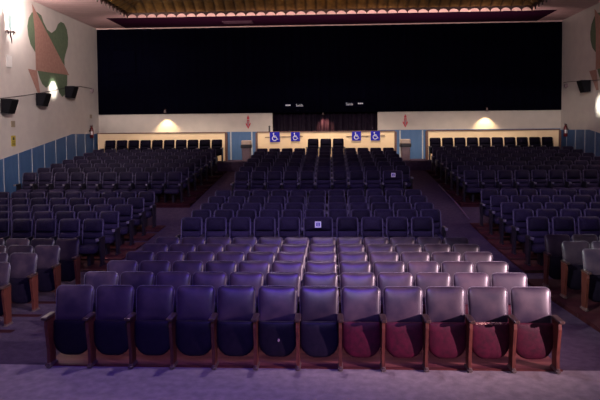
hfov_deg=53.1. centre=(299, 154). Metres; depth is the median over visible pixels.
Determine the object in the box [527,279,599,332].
platform
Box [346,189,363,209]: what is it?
seat
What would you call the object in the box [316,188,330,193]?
seat cushion
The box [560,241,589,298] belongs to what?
seat
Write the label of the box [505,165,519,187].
seat
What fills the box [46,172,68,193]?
seat
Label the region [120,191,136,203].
seat
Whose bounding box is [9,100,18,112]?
grille
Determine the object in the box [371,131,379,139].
sign
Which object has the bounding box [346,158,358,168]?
seat
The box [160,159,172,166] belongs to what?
seat
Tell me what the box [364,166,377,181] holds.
seat
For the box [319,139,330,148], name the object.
seat
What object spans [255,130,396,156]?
wall
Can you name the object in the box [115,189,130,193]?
seat cushion
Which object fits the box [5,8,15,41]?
wall sconce
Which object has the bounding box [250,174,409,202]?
platform
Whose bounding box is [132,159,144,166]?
seat
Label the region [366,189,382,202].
seat
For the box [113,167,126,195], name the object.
seat
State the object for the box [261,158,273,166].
seat
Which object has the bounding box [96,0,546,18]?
trim
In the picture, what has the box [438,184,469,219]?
trim
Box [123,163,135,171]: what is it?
seat
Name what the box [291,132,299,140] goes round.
sign
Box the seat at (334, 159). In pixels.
[331,158,344,171]
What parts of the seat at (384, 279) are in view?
folded seat, backrest, edge trim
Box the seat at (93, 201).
[88,197,105,210]
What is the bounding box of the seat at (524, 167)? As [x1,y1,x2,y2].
[521,165,535,186]
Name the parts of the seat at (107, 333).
armrest, post, folded seat, backrest, edge trim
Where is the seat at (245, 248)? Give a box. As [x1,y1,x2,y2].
[225,244,251,260]
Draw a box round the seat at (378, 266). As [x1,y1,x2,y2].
[373,261,404,285]
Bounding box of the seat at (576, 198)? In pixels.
[573,195,592,208]
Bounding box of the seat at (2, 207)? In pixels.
[0,205,9,210]
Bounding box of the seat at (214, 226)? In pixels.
[200,217,226,243]
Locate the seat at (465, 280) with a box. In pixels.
[453,272,488,322]
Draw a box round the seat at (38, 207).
[31,204,50,232]
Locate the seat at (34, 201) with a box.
[30,198,47,213]
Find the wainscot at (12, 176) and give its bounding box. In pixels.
[0,134,97,197]
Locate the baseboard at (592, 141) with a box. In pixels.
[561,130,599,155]
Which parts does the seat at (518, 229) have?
panel, backrest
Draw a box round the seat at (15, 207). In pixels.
[10,205,30,234]
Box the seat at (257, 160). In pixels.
[247,158,259,166]
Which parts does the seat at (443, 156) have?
panel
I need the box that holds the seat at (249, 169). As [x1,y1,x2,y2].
[239,167,252,187]
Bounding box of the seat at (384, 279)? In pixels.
[377,272,412,323]
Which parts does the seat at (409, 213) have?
backrest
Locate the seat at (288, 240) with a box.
[284,237,308,252]
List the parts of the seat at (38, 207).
backrest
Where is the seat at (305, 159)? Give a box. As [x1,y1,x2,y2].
[304,158,315,162]
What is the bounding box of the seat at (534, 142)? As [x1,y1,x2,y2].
[529,137,540,149]
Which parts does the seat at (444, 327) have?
post, armrest, backrest, edge trim, folded seat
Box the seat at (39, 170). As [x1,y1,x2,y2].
[37,168,50,188]
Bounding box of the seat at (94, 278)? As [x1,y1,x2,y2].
[84,271,117,319]
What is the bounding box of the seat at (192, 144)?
[184,140,197,151]
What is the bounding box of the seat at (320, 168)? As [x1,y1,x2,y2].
[315,166,330,188]
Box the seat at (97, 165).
[94,163,106,171]
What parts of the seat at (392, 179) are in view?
backrest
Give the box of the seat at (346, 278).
[338,272,374,344]
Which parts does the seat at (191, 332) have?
armrest, post, folded seat, backrest, edge trim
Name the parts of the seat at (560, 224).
backrest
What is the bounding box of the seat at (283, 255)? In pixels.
[277,251,305,273]
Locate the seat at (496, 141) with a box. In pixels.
[491,137,502,149]
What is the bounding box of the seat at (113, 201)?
[107,197,124,210]
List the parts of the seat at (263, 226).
backrest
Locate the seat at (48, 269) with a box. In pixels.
[34,245,60,299]
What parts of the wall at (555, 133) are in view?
post, post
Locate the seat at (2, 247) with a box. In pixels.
[0,245,5,252]
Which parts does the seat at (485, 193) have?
panel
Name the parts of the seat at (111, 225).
backrest, panel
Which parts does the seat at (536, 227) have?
panel, backrest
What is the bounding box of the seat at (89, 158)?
[86,156,98,162]
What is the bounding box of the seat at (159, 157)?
[154,155,165,162]
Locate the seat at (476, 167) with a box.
[473,165,487,194]
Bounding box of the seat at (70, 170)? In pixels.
[64,168,80,196]
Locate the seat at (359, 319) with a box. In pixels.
[337,286,380,370]
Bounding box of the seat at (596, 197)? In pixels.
[594,195,599,201]
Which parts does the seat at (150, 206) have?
backrest, panel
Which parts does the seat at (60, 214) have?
backrest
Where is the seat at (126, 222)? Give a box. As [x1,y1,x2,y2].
[110,204,134,245]
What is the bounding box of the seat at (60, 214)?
[55,211,75,238]
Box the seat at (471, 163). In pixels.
[466,161,479,169]
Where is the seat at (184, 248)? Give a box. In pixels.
[169,244,195,260]
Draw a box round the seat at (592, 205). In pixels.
[589,202,599,208]
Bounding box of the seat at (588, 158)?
[578,156,591,164]
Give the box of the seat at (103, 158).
[100,156,111,162]
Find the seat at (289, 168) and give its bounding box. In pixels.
[286,166,299,181]
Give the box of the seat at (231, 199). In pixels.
[228,196,245,208]
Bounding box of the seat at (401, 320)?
[379,286,422,371]
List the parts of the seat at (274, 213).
backrest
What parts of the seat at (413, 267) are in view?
edge trim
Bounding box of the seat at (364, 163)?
[362,162,375,171]
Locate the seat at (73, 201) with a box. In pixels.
[68,198,86,210]
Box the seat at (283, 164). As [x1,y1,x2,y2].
[273,162,285,170]
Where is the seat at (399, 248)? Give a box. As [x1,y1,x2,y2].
[394,244,421,260]
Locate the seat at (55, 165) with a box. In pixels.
[50,163,62,171]
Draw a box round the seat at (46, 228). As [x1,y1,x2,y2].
[27,219,57,244]
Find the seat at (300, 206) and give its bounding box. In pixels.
[285,203,303,225]
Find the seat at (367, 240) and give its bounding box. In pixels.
[363,237,387,251]
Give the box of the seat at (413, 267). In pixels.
[407,261,438,285]
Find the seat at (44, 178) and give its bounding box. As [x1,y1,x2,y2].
[30,172,52,194]
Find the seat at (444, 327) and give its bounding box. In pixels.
[422,286,465,371]
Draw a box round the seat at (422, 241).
[416,237,441,251]
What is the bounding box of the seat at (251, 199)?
[248,196,264,208]
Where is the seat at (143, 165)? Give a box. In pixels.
[138,163,150,171]
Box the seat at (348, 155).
[346,154,357,167]
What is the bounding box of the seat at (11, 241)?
[6,238,29,252]
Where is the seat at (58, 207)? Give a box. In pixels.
[52,204,70,218]
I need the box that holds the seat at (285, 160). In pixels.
[275,158,287,166]
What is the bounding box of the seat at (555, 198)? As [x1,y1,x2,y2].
[552,195,571,208]
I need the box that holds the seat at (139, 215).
[127,197,146,235]
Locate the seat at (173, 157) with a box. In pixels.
[167,155,178,162]
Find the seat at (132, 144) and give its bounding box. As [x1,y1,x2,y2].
[124,140,138,151]
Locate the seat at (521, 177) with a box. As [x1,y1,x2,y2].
[513,170,532,192]
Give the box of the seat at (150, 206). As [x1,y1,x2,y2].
[138,191,156,227]
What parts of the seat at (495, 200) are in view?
panel, backrest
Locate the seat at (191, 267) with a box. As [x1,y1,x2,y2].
[172,260,203,284]
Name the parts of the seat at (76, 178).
backrest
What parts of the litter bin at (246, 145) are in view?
lid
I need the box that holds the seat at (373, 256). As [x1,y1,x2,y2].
[369,252,398,272]
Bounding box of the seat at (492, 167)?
[489,165,503,187]
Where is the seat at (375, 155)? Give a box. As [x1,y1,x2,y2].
[373,154,385,161]
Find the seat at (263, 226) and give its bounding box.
[249,217,275,243]
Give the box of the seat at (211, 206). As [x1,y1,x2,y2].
[200,203,218,216]
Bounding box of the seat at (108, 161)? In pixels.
[104,159,116,166]
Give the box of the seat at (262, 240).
[258,237,282,251]
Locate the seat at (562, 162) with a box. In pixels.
[559,160,572,168]
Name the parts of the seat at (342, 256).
backrest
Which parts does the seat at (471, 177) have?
panel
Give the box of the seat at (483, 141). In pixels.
[478,137,490,149]
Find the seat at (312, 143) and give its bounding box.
[306,139,318,151]
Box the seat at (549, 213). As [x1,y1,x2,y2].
[536,209,557,233]
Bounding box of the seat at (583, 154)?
[582,153,594,159]
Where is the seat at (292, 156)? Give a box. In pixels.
[291,154,302,165]
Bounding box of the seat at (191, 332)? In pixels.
[166,285,214,368]
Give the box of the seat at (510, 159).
[504,157,517,164]
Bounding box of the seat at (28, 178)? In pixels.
[13,172,36,199]
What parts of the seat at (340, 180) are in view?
backrest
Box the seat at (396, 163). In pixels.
[393,161,408,188]
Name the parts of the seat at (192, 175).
panel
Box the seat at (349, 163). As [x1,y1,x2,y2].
[347,162,360,176]
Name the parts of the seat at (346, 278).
post, backrest, edge trim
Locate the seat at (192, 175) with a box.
[182,163,196,190]
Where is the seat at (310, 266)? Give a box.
[301,261,336,286]
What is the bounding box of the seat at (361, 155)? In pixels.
[360,154,371,162]
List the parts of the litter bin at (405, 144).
lid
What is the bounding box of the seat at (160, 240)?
[156,237,179,250]
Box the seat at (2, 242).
[0,238,4,244]
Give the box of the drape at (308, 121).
[274,112,376,130]
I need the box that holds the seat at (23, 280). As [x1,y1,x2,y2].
[9,253,39,311]
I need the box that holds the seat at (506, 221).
[499,202,520,244]
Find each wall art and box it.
[27,5,68,96]
[589,9,599,89]
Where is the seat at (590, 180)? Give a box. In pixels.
[582,169,599,192]
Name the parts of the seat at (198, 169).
panel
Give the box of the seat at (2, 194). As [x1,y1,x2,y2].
[0,192,9,197]
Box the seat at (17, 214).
[10,211,31,237]
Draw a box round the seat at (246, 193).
[233,190,249,202]
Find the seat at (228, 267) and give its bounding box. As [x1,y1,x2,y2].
[205,261,236,284]
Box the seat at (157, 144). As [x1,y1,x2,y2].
[148,140,162,151]
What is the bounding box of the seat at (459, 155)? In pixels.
[455,153,466,160]
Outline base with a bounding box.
[45,345,562,371]
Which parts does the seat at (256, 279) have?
backrest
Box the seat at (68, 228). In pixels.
[51,219,80,244]
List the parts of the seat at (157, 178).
backrest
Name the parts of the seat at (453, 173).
panel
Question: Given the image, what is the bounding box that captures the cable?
[0,86,91,98]
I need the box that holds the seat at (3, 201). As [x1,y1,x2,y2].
[0,198,9,204]
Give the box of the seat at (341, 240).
[336,237,361,258]
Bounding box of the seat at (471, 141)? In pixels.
[466,137,477,149]
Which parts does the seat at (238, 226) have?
backrest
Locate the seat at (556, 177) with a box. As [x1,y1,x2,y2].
[548,170,567,194]
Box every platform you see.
[0,290,55,332]
[46,171,226,207]
[80,225,165,271]
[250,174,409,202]
[425,170,519,206]
[470,223,543,272]
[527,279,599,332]
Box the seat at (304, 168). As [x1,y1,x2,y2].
[299,166,314,195]
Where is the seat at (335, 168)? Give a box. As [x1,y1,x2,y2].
[331,166,346,181]
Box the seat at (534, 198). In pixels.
[531,195,550,208]
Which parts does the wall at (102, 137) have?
post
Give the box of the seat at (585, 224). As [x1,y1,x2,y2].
[577,216,599,240]
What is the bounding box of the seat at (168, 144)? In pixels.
[160,140,174,151]
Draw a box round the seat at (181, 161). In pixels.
[174,159,186,166]
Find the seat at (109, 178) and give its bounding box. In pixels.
[95,172,116,197]
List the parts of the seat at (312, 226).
sign plate, backrest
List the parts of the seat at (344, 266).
backrest, edge trim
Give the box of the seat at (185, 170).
[175,167,190,195]
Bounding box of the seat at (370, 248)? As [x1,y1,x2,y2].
[366,244,392,261]
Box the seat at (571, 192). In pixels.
[559,189,576,201]
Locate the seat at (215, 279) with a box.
[192,272,226,320]
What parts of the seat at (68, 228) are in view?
backrest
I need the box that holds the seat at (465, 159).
[460,157,473,164]
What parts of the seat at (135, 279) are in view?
edge trim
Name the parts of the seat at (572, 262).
post, folded seat, backrest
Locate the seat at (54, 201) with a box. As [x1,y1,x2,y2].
[49,198,66,210]
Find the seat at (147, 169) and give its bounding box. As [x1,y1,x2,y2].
[144,167,157,184]
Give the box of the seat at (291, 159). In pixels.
[289,158,301,166]
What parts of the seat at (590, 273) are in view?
post, armrest, backrest, folded seat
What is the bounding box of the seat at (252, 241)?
[233,237,256,250]
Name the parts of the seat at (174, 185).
panel, panel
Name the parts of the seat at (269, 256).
edge trim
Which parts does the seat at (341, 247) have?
backrest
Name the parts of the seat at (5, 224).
backrest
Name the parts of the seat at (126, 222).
backrest, panel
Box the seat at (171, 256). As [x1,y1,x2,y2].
[156,251,183,271]
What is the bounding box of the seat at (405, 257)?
[400,252,429,271]
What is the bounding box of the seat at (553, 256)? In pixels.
[542,234,569,286]
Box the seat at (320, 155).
[316,154,330,164]
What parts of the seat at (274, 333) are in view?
armrest, post, folded seat, edge trim, backrest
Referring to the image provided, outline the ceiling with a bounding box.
[32,0,599,27]
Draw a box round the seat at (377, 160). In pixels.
[375,158,387,166]
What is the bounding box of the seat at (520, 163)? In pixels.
[512,161,525,169]
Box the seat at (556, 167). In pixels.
[554,165,568,186]
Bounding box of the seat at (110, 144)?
[100,140,115,152]
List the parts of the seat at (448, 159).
panel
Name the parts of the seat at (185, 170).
panel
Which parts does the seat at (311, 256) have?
backrest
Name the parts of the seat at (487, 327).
post, armrest, backrest, edge trim, folded seat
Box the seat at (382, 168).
[380,166,393,181]
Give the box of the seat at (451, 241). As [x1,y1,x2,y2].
[443,237,468,251]
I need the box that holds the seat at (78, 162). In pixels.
[76,159,88,167]
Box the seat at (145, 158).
[140,156,151,162]
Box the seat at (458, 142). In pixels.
[453,137,465,149]
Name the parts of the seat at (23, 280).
folded seat, backrest, armrest, post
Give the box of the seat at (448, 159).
[444,157,458,183]
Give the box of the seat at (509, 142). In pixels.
[504,137,515,149]
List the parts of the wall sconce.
lamp shade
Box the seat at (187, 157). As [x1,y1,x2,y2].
[181,155,192,162]
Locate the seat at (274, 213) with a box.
[259,209,278,234]
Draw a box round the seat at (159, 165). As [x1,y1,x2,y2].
[153,163,165,171]
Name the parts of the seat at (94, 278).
folded seat, edge trim, backrest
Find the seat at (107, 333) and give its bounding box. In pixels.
[82,285,133,367]
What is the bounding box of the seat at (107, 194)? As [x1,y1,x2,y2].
[101,191,118,203]
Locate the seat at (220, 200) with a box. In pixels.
[208,196,225,208]
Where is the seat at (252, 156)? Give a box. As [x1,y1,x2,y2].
[250,155,262,161]
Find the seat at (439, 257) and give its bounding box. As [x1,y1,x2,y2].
[431,252,460,271]
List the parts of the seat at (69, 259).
folded seat, backrest, post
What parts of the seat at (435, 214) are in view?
backrest, panel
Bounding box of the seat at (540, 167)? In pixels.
[537,165,551,194]
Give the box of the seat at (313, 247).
[309,244,335,252]
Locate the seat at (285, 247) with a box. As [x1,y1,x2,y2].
[281,244,307,261]
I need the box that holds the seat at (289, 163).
[288,162,300,171]
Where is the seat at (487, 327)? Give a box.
[464,286,509,372]
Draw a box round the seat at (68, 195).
[65,192,81,203]
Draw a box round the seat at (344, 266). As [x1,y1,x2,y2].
[338,261,370,296]
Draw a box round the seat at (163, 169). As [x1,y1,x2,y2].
[159,167,173,195]
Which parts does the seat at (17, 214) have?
backrest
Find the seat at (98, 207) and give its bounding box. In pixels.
[93,204,111,218]
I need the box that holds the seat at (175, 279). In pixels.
[156,271,190,320]
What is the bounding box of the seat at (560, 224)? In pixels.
[551,216,575,240]
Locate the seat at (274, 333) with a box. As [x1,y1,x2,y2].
[251,286,296,369]
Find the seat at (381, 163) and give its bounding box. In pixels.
[378,161,390,170]
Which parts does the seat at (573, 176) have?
backrest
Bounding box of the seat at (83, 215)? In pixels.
[77,211,97,254]
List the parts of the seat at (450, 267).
edge trim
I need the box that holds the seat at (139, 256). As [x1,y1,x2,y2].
[126,251,153,270]
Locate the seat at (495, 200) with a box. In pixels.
[488,195,508,234]
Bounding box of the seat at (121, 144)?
[112,140,126,152]
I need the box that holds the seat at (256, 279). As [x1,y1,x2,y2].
[229,272,263,321]
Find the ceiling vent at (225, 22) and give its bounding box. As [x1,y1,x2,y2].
[222,20,253,23]
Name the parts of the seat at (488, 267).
edge trim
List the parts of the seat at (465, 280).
folded seat, backrest, edge trim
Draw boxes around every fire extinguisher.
[89,126,93,137]
[563,124,568,136]
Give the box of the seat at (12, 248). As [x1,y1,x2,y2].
[7,245,32,261]
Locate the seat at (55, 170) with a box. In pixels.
[52,168,65,188]
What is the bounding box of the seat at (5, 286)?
[0,262,12,326]
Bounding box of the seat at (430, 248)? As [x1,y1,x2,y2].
[423,244,450,260]
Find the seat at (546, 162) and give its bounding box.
[543,160,557,169]
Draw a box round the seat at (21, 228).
[3,219,33,245]
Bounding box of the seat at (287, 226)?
[274,217,299,243]
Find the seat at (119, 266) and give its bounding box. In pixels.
[107,260,137,284]
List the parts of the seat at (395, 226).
backrest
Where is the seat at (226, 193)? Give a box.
[215,190,231,202]
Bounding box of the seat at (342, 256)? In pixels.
[337,252,367,282]
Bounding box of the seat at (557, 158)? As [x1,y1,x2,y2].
[548,156,561,164]
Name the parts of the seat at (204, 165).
panel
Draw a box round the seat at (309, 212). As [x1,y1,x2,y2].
[301,209,324,234]
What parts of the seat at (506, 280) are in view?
folded seat, backrest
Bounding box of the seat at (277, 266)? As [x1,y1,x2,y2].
[272,261,303,284]
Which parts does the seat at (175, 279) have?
backrest, folded seat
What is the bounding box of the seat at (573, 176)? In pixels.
[565,169,585,194]
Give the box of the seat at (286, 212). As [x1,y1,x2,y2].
[277,209,301,234]
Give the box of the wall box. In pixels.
[6,55,11,67]
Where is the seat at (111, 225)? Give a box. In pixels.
[94,211,121,254]
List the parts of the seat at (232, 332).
armrest, post, folded seat, backrest, edge trim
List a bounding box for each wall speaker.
[1,99,18,113]
[36,93,51,106]
[65,86,78,97]
[577,80,590,92]
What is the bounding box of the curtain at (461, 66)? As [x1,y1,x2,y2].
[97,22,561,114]
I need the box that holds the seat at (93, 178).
[79,172,100,197]
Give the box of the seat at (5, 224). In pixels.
[0,219,10,237]
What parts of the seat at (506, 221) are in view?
panel, backrest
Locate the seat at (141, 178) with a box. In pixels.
[129,172,149,194]
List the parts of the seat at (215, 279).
backrest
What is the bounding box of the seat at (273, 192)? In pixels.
[271,190,287,203]
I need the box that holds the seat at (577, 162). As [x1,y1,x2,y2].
[574,160,588,168]
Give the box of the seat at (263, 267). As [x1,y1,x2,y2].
[238,261,269,285]
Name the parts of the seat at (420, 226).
backrest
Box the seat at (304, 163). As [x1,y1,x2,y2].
[303,162,315,176]
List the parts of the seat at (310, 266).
backrest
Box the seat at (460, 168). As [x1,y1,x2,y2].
[456,165,470,194]
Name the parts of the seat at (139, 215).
backrest, panel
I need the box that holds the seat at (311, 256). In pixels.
[304,252,336,272]
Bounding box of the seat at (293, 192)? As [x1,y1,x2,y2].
[290,190,306,203]
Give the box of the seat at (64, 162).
[62,160,74,167]
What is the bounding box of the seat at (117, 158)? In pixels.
[113,156,124,162]
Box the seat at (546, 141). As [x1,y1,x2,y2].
[541,137,553,148]
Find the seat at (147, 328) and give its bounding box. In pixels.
[124,285,174,368]
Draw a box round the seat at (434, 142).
[429,138,440,160]
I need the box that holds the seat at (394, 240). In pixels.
[390,237,414,251]
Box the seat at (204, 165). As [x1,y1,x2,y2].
[195,155,207,180]
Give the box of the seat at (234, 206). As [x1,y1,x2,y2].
[221,203,239,216]
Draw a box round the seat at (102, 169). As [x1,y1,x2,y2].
[98,167,111,196]
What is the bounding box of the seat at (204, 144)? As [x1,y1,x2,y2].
[196,140,209,151]
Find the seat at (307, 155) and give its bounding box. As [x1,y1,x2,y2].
[305,154,316,171]
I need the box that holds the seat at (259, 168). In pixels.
[255,166,267,182]
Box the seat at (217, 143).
[208,139,223,161]
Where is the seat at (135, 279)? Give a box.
[120,271,153,312]
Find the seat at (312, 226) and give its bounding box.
[299,217,332,245]
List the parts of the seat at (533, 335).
post, armrest, backrest, edge trim, folded seat, post, armrest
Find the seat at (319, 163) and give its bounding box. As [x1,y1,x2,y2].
[315,162,330,173]
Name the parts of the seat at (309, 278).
backrest, edge trim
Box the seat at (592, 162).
[590,160,599,164]
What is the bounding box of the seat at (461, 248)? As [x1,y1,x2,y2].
[452,244,479,260]
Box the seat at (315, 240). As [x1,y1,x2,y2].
[311,237,335,245]
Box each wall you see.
[0,0,98,159]
[97,132,227,160]
[99,110,560,132]
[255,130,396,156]
[425,129,560,159]
[561,3,599,132]
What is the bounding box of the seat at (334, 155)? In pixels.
[331,154,343,167]
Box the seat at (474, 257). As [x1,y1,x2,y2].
[463,252,492,271]
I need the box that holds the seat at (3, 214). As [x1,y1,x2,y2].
[0,211,10,218]
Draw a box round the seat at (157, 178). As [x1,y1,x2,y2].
[145,172,165,202]
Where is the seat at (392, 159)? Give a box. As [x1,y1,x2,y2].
[390,157,402,165]
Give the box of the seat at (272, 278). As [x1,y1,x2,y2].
[266,272,300,312]
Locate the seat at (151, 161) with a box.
[146,159,158,166]
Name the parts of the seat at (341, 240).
backrest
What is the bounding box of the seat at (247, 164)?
[243,162,255,188]
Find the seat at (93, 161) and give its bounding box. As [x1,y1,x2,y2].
[90,159,102,166]
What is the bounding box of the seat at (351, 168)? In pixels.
[347,166,361,188]
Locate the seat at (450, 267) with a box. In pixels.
[441,261,473,285]
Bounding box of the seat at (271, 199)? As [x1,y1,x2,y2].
[267,196,284,209]
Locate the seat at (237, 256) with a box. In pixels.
[216,251,244,271]
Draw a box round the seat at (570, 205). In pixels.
[567,202,587,215]
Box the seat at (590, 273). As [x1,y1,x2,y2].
[580,249,599,311]
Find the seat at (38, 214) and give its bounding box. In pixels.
[33,211,53,237]
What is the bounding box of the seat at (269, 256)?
[246,251,274,271]
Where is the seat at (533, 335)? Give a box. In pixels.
[507,287,564,373]
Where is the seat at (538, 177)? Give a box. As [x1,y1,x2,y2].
[530,170,550,192]
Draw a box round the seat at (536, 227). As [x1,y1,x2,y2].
[524,216,549,265]
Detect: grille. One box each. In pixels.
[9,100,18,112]
[43,94,50,105]
[71,87,77,97]
[577,81,583,91]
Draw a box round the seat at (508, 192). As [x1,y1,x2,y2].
[500,189,517,201]
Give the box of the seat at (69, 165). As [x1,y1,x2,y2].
[64,163,77,171]
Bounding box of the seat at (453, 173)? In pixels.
[450,161,464,189]
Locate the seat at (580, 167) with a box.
[570,165,584,194]
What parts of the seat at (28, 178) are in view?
backrest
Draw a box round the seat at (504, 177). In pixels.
[496,170,516,194]
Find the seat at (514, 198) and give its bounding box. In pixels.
[510,195,529,208]
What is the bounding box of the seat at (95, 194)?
[83,191,99,203]
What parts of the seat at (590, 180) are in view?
backrest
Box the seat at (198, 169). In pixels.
[189,159,202,184]
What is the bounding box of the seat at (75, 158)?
[73,156,84,162]
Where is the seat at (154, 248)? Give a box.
[142,244,167,259]
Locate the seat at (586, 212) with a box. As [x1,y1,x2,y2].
[583,209,599,224]
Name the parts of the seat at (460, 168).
panel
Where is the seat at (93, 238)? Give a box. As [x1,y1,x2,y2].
[75,218,105,265]
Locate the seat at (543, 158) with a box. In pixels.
[534,156,546,164]
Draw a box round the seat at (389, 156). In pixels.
[387,154,399,161]
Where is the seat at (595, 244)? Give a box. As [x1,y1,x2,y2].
[591,241,599,248]
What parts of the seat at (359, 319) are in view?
post, armrest, backrest, edge trim, folded seat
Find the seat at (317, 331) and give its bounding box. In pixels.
[294,286,338,370]
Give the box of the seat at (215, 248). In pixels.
[197,244,223,260]
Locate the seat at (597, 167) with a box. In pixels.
[586,165,599,194]
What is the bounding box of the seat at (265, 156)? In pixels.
[264,155,275,161]
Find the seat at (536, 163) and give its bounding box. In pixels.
[528,161,541,169]
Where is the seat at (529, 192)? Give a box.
[519,189,537,201]
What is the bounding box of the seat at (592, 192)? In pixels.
[578,189,596,201]
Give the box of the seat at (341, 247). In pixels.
[336,244,364,271]
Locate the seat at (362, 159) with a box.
[361,158,373,165]
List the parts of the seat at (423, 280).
backrest, edge trim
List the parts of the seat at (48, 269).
folded seat, edge trim, backrest, post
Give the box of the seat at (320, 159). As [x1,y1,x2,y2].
[316,158,330,169]
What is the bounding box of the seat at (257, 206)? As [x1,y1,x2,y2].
[242,203,260,216]
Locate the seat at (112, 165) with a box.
[108,163,121,171]
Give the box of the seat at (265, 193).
[252,190,268,202]
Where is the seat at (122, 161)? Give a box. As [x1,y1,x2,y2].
[118,159,130,166]
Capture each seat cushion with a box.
[16,189,32,194]
[32,189,48,193]
[49,189,64,193]
[65,189,81,192]
[79,244,98,253]
[82,189,97,193]
[98,189,113,193]
[104,235,114,243]
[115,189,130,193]
[119,226,128,234]
[131,188,146,193]
[133,218,140,225]
[145,211,151,217]
[148,188,163,193]
[164,188,179,193]
[233,188,247,193]
[250,188,264,193]
[267,188,280,193]
[283,188,297,193]
[300,188,313,193]
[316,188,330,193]
[333,188,347,192]
[383,187,403,192]
[434,233,443,242]
[466,187,480,192]
[483,187,498,191]
[483,209,489,215]
[493,216,500,223]
[500,187,516,189]
[504,225,511,233]
[516,233,526,242]
[517,187,532,192]
[531,243,544,253]
[534,187,550,192]
[552,187,567,192]
[569,187,585,192]
[587,187,599,192]
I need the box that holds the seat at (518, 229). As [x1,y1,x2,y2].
[511,209,533,254]
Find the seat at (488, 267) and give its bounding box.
[475,261,507,285]
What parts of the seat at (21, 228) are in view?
backrest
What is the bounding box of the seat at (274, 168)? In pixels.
[269,166,283,195]
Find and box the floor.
[0,159,599,399]
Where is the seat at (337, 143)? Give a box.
[331,138,345,155]
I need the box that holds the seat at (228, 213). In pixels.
[214,209,233,234]
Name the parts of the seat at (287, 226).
backrest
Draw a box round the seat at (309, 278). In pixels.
[298,272,337,321]
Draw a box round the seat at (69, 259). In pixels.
[56,238,80,284]
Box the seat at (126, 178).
[112,172,132,194]
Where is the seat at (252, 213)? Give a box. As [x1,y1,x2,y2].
[236,209,256,234]
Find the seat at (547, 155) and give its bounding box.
[539,153,551,159]
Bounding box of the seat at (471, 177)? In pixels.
[462,170,480,201]
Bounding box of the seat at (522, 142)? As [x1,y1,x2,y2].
[516,137,527,149]
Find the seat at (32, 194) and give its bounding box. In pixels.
[29,192,45,204]
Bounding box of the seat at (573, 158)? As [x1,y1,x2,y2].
[563,156,576,164]
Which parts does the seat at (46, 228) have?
backrest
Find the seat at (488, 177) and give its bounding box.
[479,170,498,200]
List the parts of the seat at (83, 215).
backrest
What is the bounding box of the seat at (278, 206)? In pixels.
[264,203,282,217]
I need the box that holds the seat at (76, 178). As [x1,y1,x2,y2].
[62,172,84,192]
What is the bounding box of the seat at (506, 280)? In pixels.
[491,273,526,322]
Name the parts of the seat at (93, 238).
backrest, panel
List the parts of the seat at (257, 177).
backrest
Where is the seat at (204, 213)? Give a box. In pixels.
[191,209,211,237]
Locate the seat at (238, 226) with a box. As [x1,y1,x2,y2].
[224,217,250,243]
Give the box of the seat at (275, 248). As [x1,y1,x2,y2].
[253,244,279,260]
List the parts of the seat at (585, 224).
backrest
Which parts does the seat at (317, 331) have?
armrest, post, folded seat, backrest, edge trim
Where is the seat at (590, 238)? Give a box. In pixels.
[571,234,597,248]
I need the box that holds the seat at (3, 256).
[0,253,7,261]
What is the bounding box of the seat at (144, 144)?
[135,140,150,151]
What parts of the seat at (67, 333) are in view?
armrest, post, folded seat, backrest, edge trim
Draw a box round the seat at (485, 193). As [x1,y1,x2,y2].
[479,189,497,225]
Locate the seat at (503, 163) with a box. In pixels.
[497,161,510,169]
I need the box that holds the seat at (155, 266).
[140,260,170,284]
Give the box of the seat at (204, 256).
[186,251,214,271]
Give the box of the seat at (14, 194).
[10,192,27,207]
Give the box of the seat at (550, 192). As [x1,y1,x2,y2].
[539,189,556,201]
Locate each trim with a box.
[3,136,93,191]
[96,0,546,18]
[96,20,562,29]
[230,130,422,159]
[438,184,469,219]
[566,130,595,152]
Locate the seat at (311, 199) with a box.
[304,196,325,216]
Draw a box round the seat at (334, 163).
[331,162,345,176]
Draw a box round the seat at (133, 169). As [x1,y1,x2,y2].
[129,167,142,188]
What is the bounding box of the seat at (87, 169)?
[83,167,96,183]
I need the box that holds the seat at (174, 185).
[162,172,183,202]
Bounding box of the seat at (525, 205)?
[522,202,542,216]
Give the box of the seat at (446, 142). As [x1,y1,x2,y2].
[441,138,452,149]
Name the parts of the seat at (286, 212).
backrest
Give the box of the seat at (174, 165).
[167,163,180,171]
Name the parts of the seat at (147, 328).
armrest, post, folded seat, backrest, edge trim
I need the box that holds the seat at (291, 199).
[288,196,305,217]
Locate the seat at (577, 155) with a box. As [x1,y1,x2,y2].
[567,153,580,159]
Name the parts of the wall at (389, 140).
post, post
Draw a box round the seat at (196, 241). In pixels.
[181,237,205,250]
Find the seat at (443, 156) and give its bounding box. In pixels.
[440,153,452,179]
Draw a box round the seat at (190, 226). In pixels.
[175,217,202,238]
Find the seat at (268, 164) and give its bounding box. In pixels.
[258,162,270,170]
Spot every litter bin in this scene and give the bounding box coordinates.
[241,140,251,161]
[399,139,410,160]
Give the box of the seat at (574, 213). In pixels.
[559,209,581,233]
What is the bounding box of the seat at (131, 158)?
[127,156,138,162]
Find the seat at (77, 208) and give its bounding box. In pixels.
[73,204,91,218]
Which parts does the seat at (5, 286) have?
folded seat, backrest, armrest, post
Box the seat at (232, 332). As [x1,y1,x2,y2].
[208,285,255,369]
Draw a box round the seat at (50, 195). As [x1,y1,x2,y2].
[47,192,63,203]
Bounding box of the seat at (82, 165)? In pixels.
[79,163,91,171]
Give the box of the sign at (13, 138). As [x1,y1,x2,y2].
[11,136,15,145]
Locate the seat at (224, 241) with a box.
[207,237,230,250]
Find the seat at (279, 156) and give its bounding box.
[278,155,289,161]
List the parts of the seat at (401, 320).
post, armrest, backrest, edge trim, folded seat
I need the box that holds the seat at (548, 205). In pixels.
[544,202,564,215]
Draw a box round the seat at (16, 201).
[10,198,28,219]
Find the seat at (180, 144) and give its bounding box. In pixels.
[172,140,186,151]
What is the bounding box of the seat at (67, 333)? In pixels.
[40,285,93,367]
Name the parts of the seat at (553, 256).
post, folded seat, edge trim, backrest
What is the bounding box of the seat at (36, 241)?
[31,238,54,252]
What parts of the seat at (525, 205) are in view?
backrest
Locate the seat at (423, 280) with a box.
[415,272,450,322]
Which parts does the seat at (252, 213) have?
backrest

